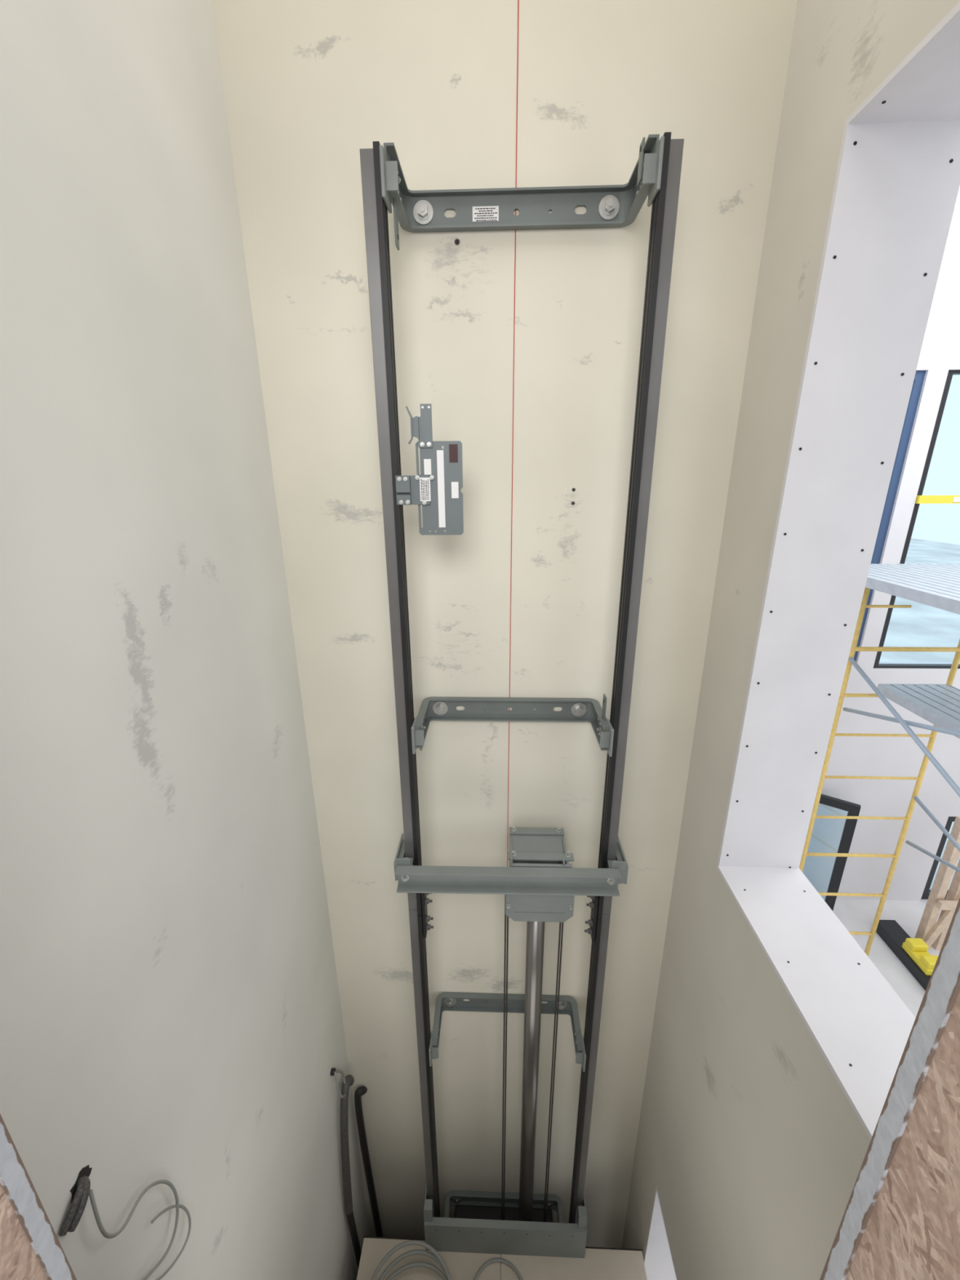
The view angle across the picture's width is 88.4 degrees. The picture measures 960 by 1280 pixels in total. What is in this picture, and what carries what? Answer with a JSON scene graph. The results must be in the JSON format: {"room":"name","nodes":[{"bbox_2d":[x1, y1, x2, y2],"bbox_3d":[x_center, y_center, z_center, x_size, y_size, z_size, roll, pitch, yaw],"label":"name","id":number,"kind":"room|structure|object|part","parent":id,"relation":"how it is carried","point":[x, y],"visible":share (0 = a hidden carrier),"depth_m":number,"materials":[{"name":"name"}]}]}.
{"room":"elevator shaft","nodes":[
{"label":"elevator shaft","id":0,"kind":"room"},
{"bbox_2d":[0,0,370,1279],"bbox_3d":[-0.865,1.379,1.610,0.250,8.200,1.440,0,18,2],"label":"wall","id":1,"kind":"structure","parent":0,"point":[171,1008],"depth_m":1.11,"materials":[{"name":"paint"}]},
{"bbox_2d":[58,1164,191,1279],"bbox_3d":[-0.747,1.264,1.068,0.044,0.560,0.226,0,18,2],"label":"cable","id":2,"kind":"object","parent":1,"relation":"attached to","point":[80,1191],"visible":1,"depth_m":0.95,"materials":[{"name":"black rubber"}]},
{"bbox_2d":[330,1067,361,1270],"bbox_3d":[-0.679,3.586,2.880,0.063,3.209,0.238,0,18,2],"label":"hanging cable","id":3,"kind":"object","parent":1,"relation":"hanging from","point":[348,1081],"visible":0.99,"depth_m":2.50,"materials":[{"name":"black rubber"}]},
{"bbox_2d":[0,990,959,1279],"bbox_3d":[-0.148,1.646,0.765,2.445,8.200,0.238,0,18,2],"label":"wall","id":4,"kind":"structure","parent":0,"point":[912,1232],"depth_m":0.48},
{"bbox_2d":[0,897,959,1279],"bbox_3d":[0.032,1.607,0.882,2.095,8.200,0.022,0,18,2],"label":"wall","id":5,"kind":"structure","parent":0,"point":[943,988],"depth_m":0.53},
{"bbox_2d":[212,0,797,1248],"bbox_3d":[0.086,1.133,2.358,2.095,8.200,0.200,0,18,2],"label":"wall","id":6,"kind":"structure","parent":0,"point":[308,85],"depth_m":1.69,"materials":[{"name":"paint"}]},
{"bbox_2d":[354,1085,382,1236],"bbox_3d":[-0.632,3.742,3.094,0.086,2.781,0.071,0,18,2],"label":"conduit pipe","id":7,"kind":"object","parent":6,"relation":"attached to","point":[361,1091],"visible":0.84,"depth_m":2.81,"materials":[{"name":"black plastic"}]},
{"bbox_2d":[444,1190,564,1222],"bbox_3d":[0.136,3.378,2.828,0.699,0.106,0.270,0,18,2],"label":"wall bracket","id":8,"kind":"object","parent":6,"relation":"attached to","point":[453,1197],"visible":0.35,"depth_m":2.94,"materials":[{"name":"grey metal"}]},
{"bbox_2d":[428,991,586,1071],"bbox_3d":[0.125,1.841,2.334,0.699,0.106,0.270,0,18,2],"label":"wall bracket","id":9,"kind":"object","parent":6,"relation":"attached to","point":[445,1001],"visible":0.93,"depth_m":2.44,"materials":[{"name":"grey metal"}]},
{"bbox_2d":[411,693,613,756],"bbox_3d":[0.115,0.289,1.835,0.699,0.220,0.270,0,18,2],"label":"wall bracket","id":10,"kind":"object","parent":6,"relation":"attached to","point":[432,708],"visible":1,"depth_m":1.96,"materials":[{"name":"grey metal"}]},
{"bbox_2d":[506,0,519,866],"bbox_3d":[0.112,-0.479,1.733,0.003,3.350,0.001,0,18,2],"label":"laser line","id":11,"kind":"object","parent":6,"relation":"attached to","point":[517,0],"visible":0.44,"depth_m":1.63,"materials":[{"name":"red"}]},
{"bbox_2d":[378,133,664,250],"bbox_3d":[0.104,-1.198,1.358,0.699,0.218,0.270,0,18,2],"label":"wall bracket","id":12,"kind":"object","parent":6,"relation":"attached to","point":[616,206],"visible":1,"depth_m":1.46,"materials":[{"name":"grey metal"}]},
{"bbox_2d":[359,141,422,915],"bbox_3d":[-0.268,-0.078,1.632,0.058,2.457,0.065,0,18,2],"label":"rail","id":13,"kind":"object","parent":12,"relation":"attached to","point":[375,209],"visible":0.9,"depth_m":1.49,"materials":[{"name":"black metal"}]},
{"bbox_2d":[395,404,463,534],"bbox_3d":[-0.149,-0.497,1.459,0.198,0.359,0.034,0,18,2],"label":"control box","id":14,"kind":"object","parent":13,"relation":"attached to","point":[438,486],"visible":1,"depth_m":1.45,"materials":[{"name":"grey metal"}]},
{"bbox_3d":[-0.120,-0.454,1.488,0.137,0.270,0.004,0,18,2],"label":"plate","id":15,"kind":"part","parent":14,"relation":"part of","materials":[{"name":"grey metal"}]},
{"bbox_2d":[621,0,959,1279],"bbox_3d":[0.972,1.387,1.546,0.265,8.200,1.440,0,18,2],"label":"wall","id":16,"kind":"structure","parent":0,"point":[753,1151],"depth_m":1.51,"materials":[{"name":"paint"}]},
{"bbox_2d":[643,1186,677,1279],"bbox_3d":[0.990,3.861,2.264,0.276,2.170,1.015,0,18,2],"label":"trim","id":17,"kind":"structure","parent":16,"relation":"attached to","point":[658,1260],"depth_m":2.56,"materials":[{"name":"white paint"}]},
{"bbox_2d":[717,866,915,1140],"bbox_3d":[0.968,0.963,1.273,0.281,0.015,1.001,0,18,2],"label":"trim","id":18,"kind":"structure","parent":16,"relation":"attached to","point":[859,1024],"depth_m":1.35,"materials":[{"name":"white paint"}]},
{"bbox_2d":[716,120,959,867],"bbox_3d":[0.980,-0.178,1.438,0.278,2.086,0.015,0,18,2],"label":"trim","id":19,"kind":"structure","parent":16,"relation":"attached to","point":[895,189],"depth_m":1.33,"materials":[{"name":"white paint"}]},
{"bbox_2d":[844,1,959,127],"bbox_3d":[0.956,-1.024,0.642,0.278,0.015,1.015,0,18,2],"label":"trim","id":20,"kind":"structure","parent":16,"relation":"attached to","point":[925,86],"depth_m":1.01,"materials":[{"name":"white paint"}]},
{"bbox_2d":[802,205,959,901],"bbox_3d":[5.231,-0.194,5.658,7.945,7.760,0.250,0,18,2],"label":"wall","id":21,"kind":"structure","parent":0,"point":[850,756],"depth_m":6.03,"materials":[{"name":"white paint"}]},
{"bbox_2d":[818,794,860,911],"bbox_3d":[4.318,2.755,6.306,0.560,1.720,0.060,12,21,33],"label":"door","id":22,"kind":"structure","parent":21,"relation":"in","point":[853,809],"depth_m":6.07,"materials":[{"name":"black metal"}]},
{"bbox_2d":[853,370,925,661],"bbox_3d":[3.850,-1.186,5.326,1.010,3.050,0.070,0,18,2],"label":"window","id":23,"kind":"structure","parent":21,"relation":"in","point":[919,376],"depth_m":5.11,"materials":[{"name":"blue"}]},
{"bbox_2d":[873,369,959,668],"bbox_3d":[5.245,-1.156,5.285,1.400,3.100,0.070,0,18,2],"label":"window","id":24,"kind":"structure","parent":21,"relation":"in","point":[951,372],"depth_m":5.27,"materials":[{"name":"black metal"}]},
{"bbox_2d":[915,495,959,503],"bbox_3d":[5.240,-1.459,5.117,1.380,0.080,0.065,0,18,2],"label":"caution tape","id":25,"kind":"object","parent":24,"relation":"attached to","point":[920,499],"visible":1,"depth_m":5.11,"materials":[{"name":"yellow plastic"}]},
{"bbox_2d":[920,816,955,899],"bbox_3d":[6.547,2.877,6.534,1.150,1.360,0.070,0,18,2],"label":"door","id":26,"kind":"structure","parent":21,"relation":"in","point":[926,891],"depth_m":6.54,"materials":[{"name":"black metal"}]},
{"bbox_2d":[823,887,949,1017],"bbox_3d":[5.244,4.566,3.772,8.145,0.150,6.750,0,18,2],"label":"floor","id":27,"kind":"structure","parent":0,"point":[855,915],"depth_m":6.27,"materials":[{"name":"paint"}]},
{"bbox_2d":[799,587,959,956],"bbox_3d":[4.250,1.656,5.106,1.750,4.588,0.044,0,18,2],"label":"scaffold","id":28,"kind":"object","parent":27,"relation":"on","point":[854,648],"visible":0.66,"depth_m":5.02,"materials":[{"name":"yellow metal"}]},
{"bbox_3d":[3.506,1.652,5.132,0.043,4.588,0.044,0,18,2],"label":"post","id":29,"kind":"part","parent":28,"relation":"part of","materials":[{"name":"yellow paint"}]},
{"bbox_3d":[4.475,1.657,5.098,0.043,4.588,0.044,0,18,2],"label":"post","id":30,"kind":"part","parent":28,"relation":"part of","materials":[{"name":"yellow metal"}]},
{"bbox_2d":[865,564,959,614],"bbox_3d":[3.979,-0.297,3.542,1.516,0.086,2.620,0,18,2],"label":"platform","id":31,"kind":"object","parent":28,"relation":"on","point":[935,585],"visible":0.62,"depth_m":3.98,"materials":[{"name":"metal"}]},
{"bbox_2d":[877,684,959,738],"bbox_3d":[4.066,0.768,3.724,0.646,0.086,2.040,0,18,2],"label":"plank","id":32,"kind":"object","parent":28,"relation":"on","point":[939,704],"visible":0.93,"depth_m":4.36,"materials":[{"name":"metal"}]},
{"bbox_2d":[875,920,931,990],"bbox_3d":[5.115,3.769,5.780,0.250,0.140,1.050,0,18,2],"label":"beam","id":33,"kind":"structure","parent":27,"relation":"on","point":[892,934],"depth_m":5.97,"materials":[{"name":"black"}]},
{"bbox_2d":[902,937,937,975],"bbox_3d":[5.113,3.640,5.691,0.190,0.160,0.360,0,18,2],"label":"block","id":34,"kind":"object","parent":33,"relation":"on","point":[917,948],"visible":0.85,"depth_m":5.72,"materials":[{"name":"yellow plastic"}]},
{"bbox_2d":[915,816,959,950],"bbox_3d":[5.542,2.883,5.716,0.500,1.860,0.180,0,18,2],"label":"wooden boards","id":35,"kind":"object","parent":27,"relation":"on","point":[933,933],"visible":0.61,"depth_m":5.77,"materials":[{"name":"brown wood"}]},
{"bbox_3d":[4.177,2.298,3.108,1.750,4.588,0.044,0,18,2],"label":"scaffold","id":36,"kind":"object","parent":27,"relation":"on","visible":0},
{"bbox_2d":[843,706,959,737],"bbox_3d":[3.490,0.683,3.717,0.038,0.656,2.031,0,18,2],"label":"brace","id":37,"kind":"object","parent":36,"relation":"attached to","point":[937,729],"visible":1,"depth_m":4.01,"materials":[{"name":"grey metal"}]},
{"bbox_2d":[848,657,959,797],"bbox_3d":[3.432,0.873,3.781,0.038,0.855,2.034,0,18,2],"label":"brace","id":38,"kind":"object","parent":36,"relation":"attached to","point":[879,694],"visible":1,"depth_m":3.95,"materials":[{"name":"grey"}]},
{"bbox_2d":[905,840,959,872],"bbox_3d":[4.470,2.177,4.162,0.038,0.587,2.030,0,18,2],"label":"brace","id":39,"kind":"object","parent":36,"relation":"attached to","point":[917,847],"visible":1,"depth_m":4.88,"materials":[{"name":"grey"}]},
{"bbox_2d":[913,795,959,851],"bbox_3d":[4.410,2.177,4.164,0.038,0.587,2.030,0,18,2],"label":"brace","id":40,"kind":"object","parent":36,"relation":"attached to","point":[917,799],"visible":1,"depth_m":4.77,"materials":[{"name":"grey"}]},
{"bbox_2d":[879,537,959,887],"bbox_3d":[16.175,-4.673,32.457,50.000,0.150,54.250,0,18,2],"label":"window","id":41,"kind":"structure","parent":0,"point":[920,625],"depth_m":19.49,"materials":[{"name":"clear glass"}]},
{"bbox_3d":[0.084,5.391,2.834,2.095,0.200,1.900,0,18,2],"label":"floor","id":42,"kind":"structure","parent":0,"visible":0},
{"bbox_2d":[408,909,439,1217],"bbox_3d":[-0.246,3.115,2.658,0.058,4.246,0.065,0,18,2],"label":"rail","id":43,"kind":"object","parent":42,"relation":"on","point":[418,943],"visible":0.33,"depth_m":2.24,"materials":[{"name":"black metal"}]},
{"bbox_2d":[421,893,433,937],"bbox_3d":[-0.211,1.090,2.006,0.040,0.250,0.060,0,18,2],"label":"plate","id":44,"kind":"object","parent":43,"relation":"attached to","point":[424,900],"visible":0.78,"depth_m":1.99,"materials":[{"name":"black metal"}]},
{"bbox_3d":[-0.225,1.090,2.007,0.012,0.250,0.060,0,18,2],"label":"plate","id":45,"kind":"part","parent":44,"relation":"part of","materials":[{"name":"black metal"}]},
{"bbox_2d":[356,1235,647,1279],"bbox_3d":[0.102,4.344,2.412,1.480,2.052,1.099,0,18,2],"label":"car","id":46,"kind":"object","parent":42,"relation":"on","point":[597,1263],"visible":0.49,"depth_m":2.55,"materials":[{"name":"beige"}]},
{"bbox_2d":[370,1240,452,1279],"bbox_3d":[-0.334,3.218,2.307,0.480,0.157,0.511,0,18,2],"label":"cable coil","id":47,"kind":"object","parent":46,"relation":"on","point":[435,1256],"visible":1,"depth_m":2.49,"materials":[{"name":"grey plastic"}]},
{"bbox_2d":[473,1257,522,1279],"bbox_3d":[0.091,3.253,2.429,0.281,0.013,0.284,0,18,2],"label":"loose cable","id":48,"kind":"object","parent":46,"relation":"on","point":[495,1260],"visible":1,"depth_m":2.54,"materials":[{"name":"grey plastic"}]},
{"bbox_2d":[423,1185,587,1257],"bbox_3d":[0.129,3.037,2.589,0.829,0.329,0.123,0,18,2],"label":"crossbeam","id":49,"kind":"object","parent":46,"relation":"on","point":[442,1233],"visible":0.96,"depth_m":2.54,"materials":[{"name":"grey metal"}]},
{"bbox_2d":[454,826,574,1222],"bbox_3d":[0.131,2.947,2.647,0.570,4.568,0.278,0,18,2],"label":"jack","id":50,"kind":"object","parent":42,"relation":"on","point":[540,847],"visible":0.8,"depth_m":2.09,"materials":[{"name":"metal"}]},
{"bbox_2d":[501,894,506,1220],"bbox_3d":[0.117,2.215,2.453,0.008,2.449,0.007,0,18,2],"label":"rope","id":51,"kind":"object","parent":50,"relation":"hanging from","point":[504,965],"visible":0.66,"depth_m":2.38,"materials":[{"name":"metal"}]},
{"bbox_2d":[502,915,508,1220],"bbox_3d":[0.127,2.215,2.452,0.008,2.449,0.007,0,18,2],"label":"rope","id":52,"kind":"object","parent":50,"relation":"hanging from","point":[507,948],"visible":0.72,"depth_m":2.39,"materials":[{"name":"metal"}]},
{"bbox_3d":[0.239,2.210,2.384,0.074,2.450,0.074,0,18,2],"label":"piston rod","id":53,"kind":"part","parent":50,"relation":"part of","materials":[{"name":"metal"}]},
{"bbox_2d":[542,922,561,1222],"bbox_3d":[0.353,2.216,2.444,0.008,2.449,0.007,0,18,2],"label":"rope","id":54,"kind":"object","parent":50,"relation":"hanging from","point":[560,923],"visible":0.76,"depth_m":2.38,"materials":[{"name":"metal"}]},
{"bbox_2d":[544,922,563,1222],"bbox_3d":[0.363,2.216,2.444,0.008,2.449,0.007,0,18,2],"label":"rope","id":55,"kind":"object","parent":50,"relation":"hanging from","point":[562,934],"visible":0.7,"depth_m":2.38,"materials":[{"name":"metal"}]},
{"bbox_2d":[568,914,610,1223],"bbox_3d":[0.507,3.118,2.631,0.058,4.246,0.065,0,18,2],"label":"rail","id":56,"kind":"object","parent":42,"relation":"on","point":[598,948],"visible":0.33,"depth_m":2.22,"materials":[{"name":"black metal"}]},
{"bbox_2d":[584,895,598,942],"bbox_3d":[0.444,1.093,1.983,0.040,0.250,0.060,0,18,2],"label":"plate","id":57,"kind":"object","parent":56,"relation":"attached to","point":[593,904],"visible":0.87,"depth_m":1.97,"materials":[{"name":"black metal"}]},
{"bbox_3d":[0.458,1.093,1.983,0.012,0.250,0.060,0,18,2],"label":"plate","id":58,"kind":"part","parent":57,"relation":"part of","materials":[{"name":"black metal"}]},
{"bbox_2d":[596,132,684,919],"bbox_3d":[0.485,-0.074,1.606,0.058,2.457,0.065,0,18,2],"label":"rail","id":59,"kind":"object","parent":56,"relation":"on","point":[664,206],"visible":0.9,"depth_m":1.46,"materials":[{"name":"black metal"}]},
{"bbox_2d":[393,833,628,896],"bbox_3d":[0.115,0.857,1.907,0.872,0.110,0.207,0,18,2],"label":"crossbeam","id":60,"kind":"object","parent":59,"relation":"attached to","point":[411,878],"visible":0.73,"depth_m":1.84,"materials":[{"name":"grey metal"}]}
]}

